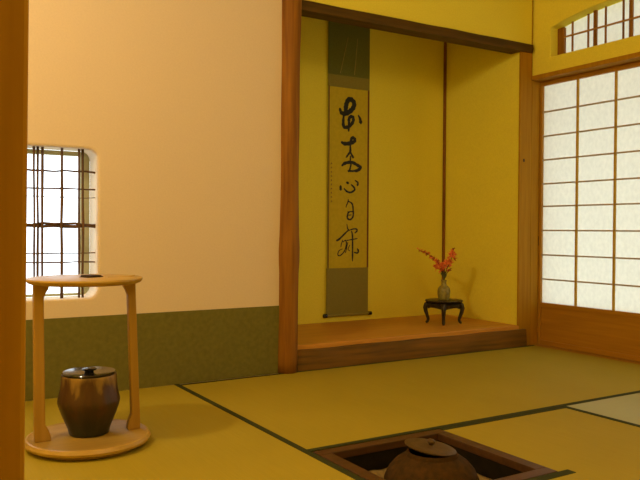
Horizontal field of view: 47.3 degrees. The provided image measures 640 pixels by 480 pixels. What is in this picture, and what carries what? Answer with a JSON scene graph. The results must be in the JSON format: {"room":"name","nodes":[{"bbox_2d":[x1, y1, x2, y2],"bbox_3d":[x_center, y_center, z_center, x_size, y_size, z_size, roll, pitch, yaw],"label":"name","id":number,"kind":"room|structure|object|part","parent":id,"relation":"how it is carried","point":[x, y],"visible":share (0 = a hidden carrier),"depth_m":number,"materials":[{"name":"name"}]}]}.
{"room":"japanese tea room","nodes":[
{"label":"japanese tea room","id":0,"kind":"room"},
{"bbox_2d":[26,0,531,400],"bbox_3d":[-0.611,-0.407,2.709,3.834,2.120,0.120,0,1,-32],"label":"wall","id":1,"kind":"structure","parent":0,"point":[174,106],"depth_m":2.69,"materials":[{"name":"beige paint"}]},
{"bbox_2d":[26,146,95,297],"bbox_3d":[-1.026,-0.058,2.487,0.501,0.524,0.116,0,1,-32],"label":"window","id":2,"kind":"structure","parent":1,"relation":"in","point":[83,224],"depth_m":2.54,"materials":[{"name":"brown wood"}]},
{"bbox_3d":[-1.053,0.195,2.532,0.432,0.008,0.019,0,1,-32],"label":"frame","id":3,"kind":"part","parent":2,"relation":"part of","materials":[{"name":"grey wood"}]},
{"bbox_3d":[-1.050,-0.309,2.524,0.432,0.016,0.019,0,1,-32],"label":"frame","id":4,"kind":"part","parent":2,"relation":"part of","materials":[{"name":"grey wood"}]},
{"bbox_3d":[-0.854,-0.059,2.649,0.032,0.516,0.019,0,1,-32],"label":"frame","id":5,"kind":"part","parent":2,"relation":"part of","materials":[{"name":"grey wood"}]},
{"bbox_2d":[25,306,278,400],"bbox_3d":[-1.191,0.401,2.297,2.410,0.270,0.002,0,1,-32],"label":"wainscot","id":6,"kind":"structure","parent":1,"relation":"attached to","point":[177,347],"depth_m":2.68,"materials":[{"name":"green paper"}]},
{"bbox_2d":[278,0,301,373],"bbox_3d":[-0.123,-0.468,2.942,0.104,2.000,0.094,0,1,-32],"label":"wooden pillar","id":7,"kind":"structure","parent":1,"relation":"attached to","point":[289,246],"depth_m":2.91,"materials":[{"name":"brown wood"}]},
{"bbox_2d":[297,329,526,370],"bbox_3d":[0.466,0.514,3.305,1.312,0.140,0.021,0,1,-32],"label":"trim","id":8,"kind":"structure","parent":1,"relation":"attached to","point":[365,353],"depth_m":3.24,"materials":[{"name":"brown wood"}]},
{"bbox_2d":[302,0,533,53],"bbox_3d":[0.467,-0.952,3.323,1.348,0.040,0.087,0,1,-32],"label":"trim","id":9,"kind":"structure","parent":1,"relation":"attached to","point":[310,9],"depth_m":3.25,"materials":[{"name":"brown wood"}]},
{"bbox_2d":[527,80,539,345],"bbox_3d":[1.095,-0.120,3.744,0.138,1.396,0.089,0,1,-32],"label":"trim","id":10,"kind":"structure","parent":1,"relation":"attached to","point":[535,84],"depth_m":3.68,"materials":[{"name":"brown wood"}]},
{"bbox_2d":[298,16,443,324],"bbox_3d":[0.119,-0.454,3.799,1.540,1.950,0.080,0,1,-32],"label":"wall","id":11,"kind":"structure","parent":0,"point":[407,72],"depth_m":3.91,"materials":[{"name":"yellow paint"}]},
{"bbox_2d":[441,42,446,313],"bbox_3d":[0.697,-0.482,4.099,0.017,1.797,0.017,0,1,-32],"label":"trim","id":12,"kind":"structure","parent":11,"relation":"attached to","point":[445,43],"depth_m":4.09,"materials":[{"name":"brown wood"}]},
{"bbox_3d":[0.150,-1.286,3.745,0.005,0.016,0.019,0,1,-32],"label":"hook","id":13,"kind":"object","parent":11,"relation":"attached to","visible":0},
{"bbox_2d":[323,21,371,317],"bbox_3d":[0.148,-0.443,3.759,0.293,1.674,0.020,0,1,-32],"label":"scroll","id":14,"kind":"object","parent":13,"relation":"hanging from","point":[348,45],"visible":1,"depth_m":3.76,"materials":[{"name":"beige paper"}]},
{"bbox_2d":[298,314,518,349],"bbox_3d":[0.271,0.484,3.530,1.340,0.123,0.567,0,1,-32],"label":"floor","id":15,"kind":"structure","parent":0,"point":[342,333],"depth_m":3.48,"materials":[{"name":"brown wood"}]},
{"bbox_2d":[423,298,464,325],"bbox_3d":[0.627,0.362,3.704,0.192,0.121,0.192,0,1,-32],"label":"stand","id":16,"kind":"object","parent":15,"relation":"on","point":[443,305],"visible":0.98,"depth_m":3.65,"materials":[{"name":"brown wood"}]},
{"bbox_3d":[0.543,0.364,3.718,0.038,0.115,0.026,0,1,10],"label":"leg","id":17,"kind":"part","parent":16,"relation":"part of","materials":[{"name":"brown wood"}]},
{"bbox_2d":[437,280,449,299],"bbox_3d":[0.627,0.253,3.702,0.064,0.102,0.064,0,1,-32],"label":"flower vase","id":18,"kind":"object","parent":16,"relation":"on","point":[443,291],"visible":1,"depth_m":3.68,"materials":[{"name":"grey ceramic"}]},
{"bbox_2d":[417,248,456,279],"bbox_3d":[0.593,0.155,3.706,0.207,0.237,0.059,0,1,7],"label":"flower arrangement","id":19,"kind":"object","parent":18,"relation":"in","point":[452,254],"visible":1,"depth_m":3.70,"materials":[{"name":"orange plant"}]},
{"bbox_3d":[0.612,0.366,3.620,0.026,0.115,0.038,0,1,10],"label":"leg","id":20,"kind":"part","parent":16,"relation":"part of","materials":[{"name":"brown wood"}]},
{"bbox_3d":[0.711,0.366,3.689,0.038,0.115,0.026,0,1,10],"label":"leg","id":21,"kind":"part","parent":16,"relation":"part of","materials":[{"name":"brown wood"}]},
{"bbox_2d":[445,43,519,324],"bbox_3d":[0.894,-0.501,3.900,0.114,1.850,0.556,0,1,-32],"label":"wall","id":22,"kind":"structure","parent":0,"point":[482,86],"depth_m":3.86,"materials":[{"name":"yellow paint"}]},
{"bbox_2d":[517,0,532,344],"bbox_3d":[1.004,-0.472,3.680,0.082,2.000,0.090,0,1,-32],"label":"trim","id":23,"kind":"structure","parent":22,"relation":"attached to","point":[525,59],"depth_m":3.65,"materials":[{"name":"brown wood"}]},
{"bbox_2d":[532,0,639,75],"bbox_3d":[1.831,-0.439,2.508,0.090,2.020,2.955,0,1,-32],"label":"wall","id":24,"kind":"structure","parent":0,"point":[549,16],"depth_m":3.51,"materials":[{"name":"yellow paint"}]},
{"bbox_2d":[531,52,639,81],"bbox_3d":[1.602,-0.793,2.898,0.143,0.021,1.860,0,1,-32],"label":"trim","id":25,"kind":"structure","parent":24,"relation":"attached to","point":[634,57],"depth_m":3.38,"materials":[{"name":"brown wood"}]},
{"bbox_2d":[535,344,639,364],"bbox_3d":[1.601,0.571,2.923,0.127,0.054,1.860,0,1,-32],"label":"trim","id":26,"kind":"structure","parent":24,"relation":"attached to","point":[539,345],"depth_m":3.42,"materials":[{"name":"brown wood"}]},
{"bbox_2d":[537,61,639,361],"bbox_3d":[1.348,-0.128,3.337,0.029,1.324,0.906,0,1,-32],"label":"door","id":27,"kind":"structure","parent":24,"relation":"in","point":[589,211],"depth_m":3.45,"materials":[{"name":"white paper"}]},
{"bbox_3d":[1.345,0.523,3.348,0.027,0.023,0.844,0,1,-32],"label":"rail","id":28,"kind":"part","parent":27,"relation":"part of","materials":[{"name":"brown wood"}]},
{"bbox_3d":[1.346,0.334,3.345,0.027,0.023,0.844,0,1,-32],"label":"rail","id":29,"kind":"part","parent":27,"relation":"part of","materials":[{"name":"brown wood"}]},
{"bbox_3d":[1.345,0.428,3.346,0.013,0.166,0.844,0,1,-32],"label":"panel","id":30,"kind":"part","parent":27,"relation":"part of","materials":[{"name":"brown wood"}]},
{"bbox_3d":[1.353,-0.779,3.328,0.027,0.022,0.844,0,1,-32],"label":"rail","id":31,"kind":"part","parent":27,"relation":"part of","materials":[{"name":"brown wood"}]},
{"bbox_2d":[557,0,639,54],"bbox_3d":[1.540,-0.983,3.008,0.020,0.199,1.391,0,1,-32],"label":"window","id":32,"kind":"structure","parent":24,"relation":"in","point":[621,20],"depth_m":3.40,"materials":[{"name":"white paper"}]},
{"bbox_3d":[0.669,0.643,1.778,2.965,0.065,3.080,0,1,-32],"label":"floor","id":33,"kind":"structure","parent":0,"visible":0},
{"bbox_2d":[24,384,365,479],"bbox_3d":[-0.430,0.577,1.646,0.953,0.056,1.905,0,1,-32],"label":"mat","id":34,"kind":"object","parent":33,"relation":"on","point":[193,436],"visible":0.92,"depth_m":1.90,"materials":[{"name":"green wicker"}]},
{"bbox_2d":[25,274,150,459],"bbox_3d":[-0.616,0.321,1.947,0.324,0.444,0.324,0,1,-32],"label":"stand","id":35,"kind":"object","parent":34,"relation":"on","point":[54,441],"visible":0.95,"depth_m":1.88,"materials":[{"name":"brown wood"}]},
{"bbox_3d":[-0.717,0.317,1.885,0.044,0.405,0.020,0,1,-32],"label":"leg","id":36,"kind":"part","parent":35,"relation":"part of","materials":[{"name":"brown wood"}]},
{"bbox_3d":[-0.618,0.530,1.951,0.324,0.027,0.324,0,1,-32],"label":"board","id":37,"kind":"part","parent":35,"relation":"part of","materials":[{"name":"brown wood"}]},
{"bbox_2d":[57,366,119,437],"bbox_3d":[-0.619,0.430,1.964,0.162,0.177,0.162,0,1,-32],"label":"jar","id":38,"kind":"object","parent":35,"relation":"on","point":[88,400],"visible":1,"depth_m":1.91,"materials":[{"name":"brown ceramic"}]},
{"bbox_3d":[-0.620,0.356,1.962,0.139,0.008,0.139,0,1,-32],"label":"lid","id":39,"kind":"part","parent":38,"relation":"part of","materials":[{"name":"brown ceramic"}]},
{"bbox_3d":[-0.620,0.348,1.962,0.038,0.013,0.038,0,1,-32],"label":"knob","id":40,"kind":"part","parent":38,"relation":"part of","materials":[{"name":"black ceramic"}]},
{"bbox_2d":[81,274,102,277],"bbox_3d":[-0.615,0.097,1.967,0.041,0.007,0.050,1,1,35],"label":"folded cloth","id":41,"kind":"object","parent":35,"relation":"on","point":[90,275],"visible":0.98,"depth_m":1.95,"materials":[{"name":"brown fabric"}]},
{"bbox_3d":[-0.518,0.316,2.007,0.048,0.405,0.020,0,1,-32],"label":"leg","id":42,"kind":"part","parent":35,"relation":"part of","materials":[{"name":"brown wood"}]},
{"bbox_2d":[181,345,639,451],"bbox_3d":[0.522,0.566,2.783,1.856,0.056,0.938,0,1,-32],"label":"mat","id":43,"kind":"object","parent":33,"relation":"on","point":[327,408],"visible":0.89,"depth_m":2.60,"materials":[{"name":"green wicker"}]},
{"bbox_2d":[343,440,522,479],"bbox_3d":[0.275,0.712,1.826,0.427,0.282,0.429,0,1,-32],"label":"box","id":44,"kind":"object","parent":33,"relation":"on","point":[379,460],"visible":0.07,"depth_m":1.94,"materials":[{"name":"wood"}]},
{"bbox_2d":[369,467,492,479],"bbox_3d":[0.275,0.719,1.826,0.357,0.206,0.359,0,1,-32],"label":"ash","id":45,"kind":"object","parent":44,"relation":"in","point":[380,473],"visible":0.09,"depth_m":1.94},
{"bbox_3d":[0.275,0.717,1.803,0.204,0.046,0.208,0,1,-32],"label":"trivet","id":46,"kind":"object","parent":45,"relation":"on","visible":0},
{"bbox_2d":[384,438,479,479],"bbox_3d":[0.275,0.607,1.803,0.240,0.234,0.240,0,1,-32],"label":"kettle","id":47,"kind":"object","parent":46,"relation":"on","point":[423,459],"visible":1,"depth_m":1.75,"materials":[{"name":"metal"}]},
{"bbox_3d":[0.272,0.510,1.801,0.128,0.024,0.129,0,1,-32],"label":"lid","id":48,"kind":"part","parent":47,"relation":"part of","materials":[{"name":"metal"}]},
{"bbox_3d":[0.274,0.498,1.801,0.019,0.015,0.020,0,1,-32],"label":"knob","id":49,"kind":"part","parent":47,"relation":"part of","materials":[{"name":"metal"}]},
{"bbox_2d":[313,429,557,479],"bbox_3d":[0.276,0.560,1.824,0.427,0.020,0.429,0,1,-32],"label":"frame","id":50,"kind":"object","parent":44,"relation":"on","point":[336,455],"visible":0.83,"depth_m":1.91,"materials":[{"name":"brown wood"}]},
{"bbox_2d":[439,407,639,479],"bbox_3d":[0.633,0.582,1.740,0.953,0.056,0.953,0,1,-32],"label":"mat","id":51,"kind":"object","parent":33,"relation":"on","point":[577,445],"visible":0.93,"depth_m":2.00,"materials":[{"name":"green wicker"}]},
{"bbox_2d":[562,393,639,426],"bbox_3d":[1.675,0.587,1.819,0.901,0.056,1.908,0,1,-32],"label":"mat","id":52,"kind":"object","parent":33,"relation":"on","point":[625,409],"visible":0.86,"depth_m":2.38,"materials":[{"name":"green wicker"}]},
{"bbox_3d":[-0.780,-0.430,0.269,0.994,2.000,0.070,0,1,-32],"label":"wall partition","id":53,"kind":"structure","parent":0,"visible":0},
{"bbox_2d":[0,0,28,479],"bbox_3d":[-0.299,-0.332,0.564,0.142,1.800,0.105,0,1,-32],"label":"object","id":54,"kind":"structure","parent":53,"relation":"attached to","point":[14,14],"depth_m":0.55,"materials":[{"name":"brown wood"}]}
]}

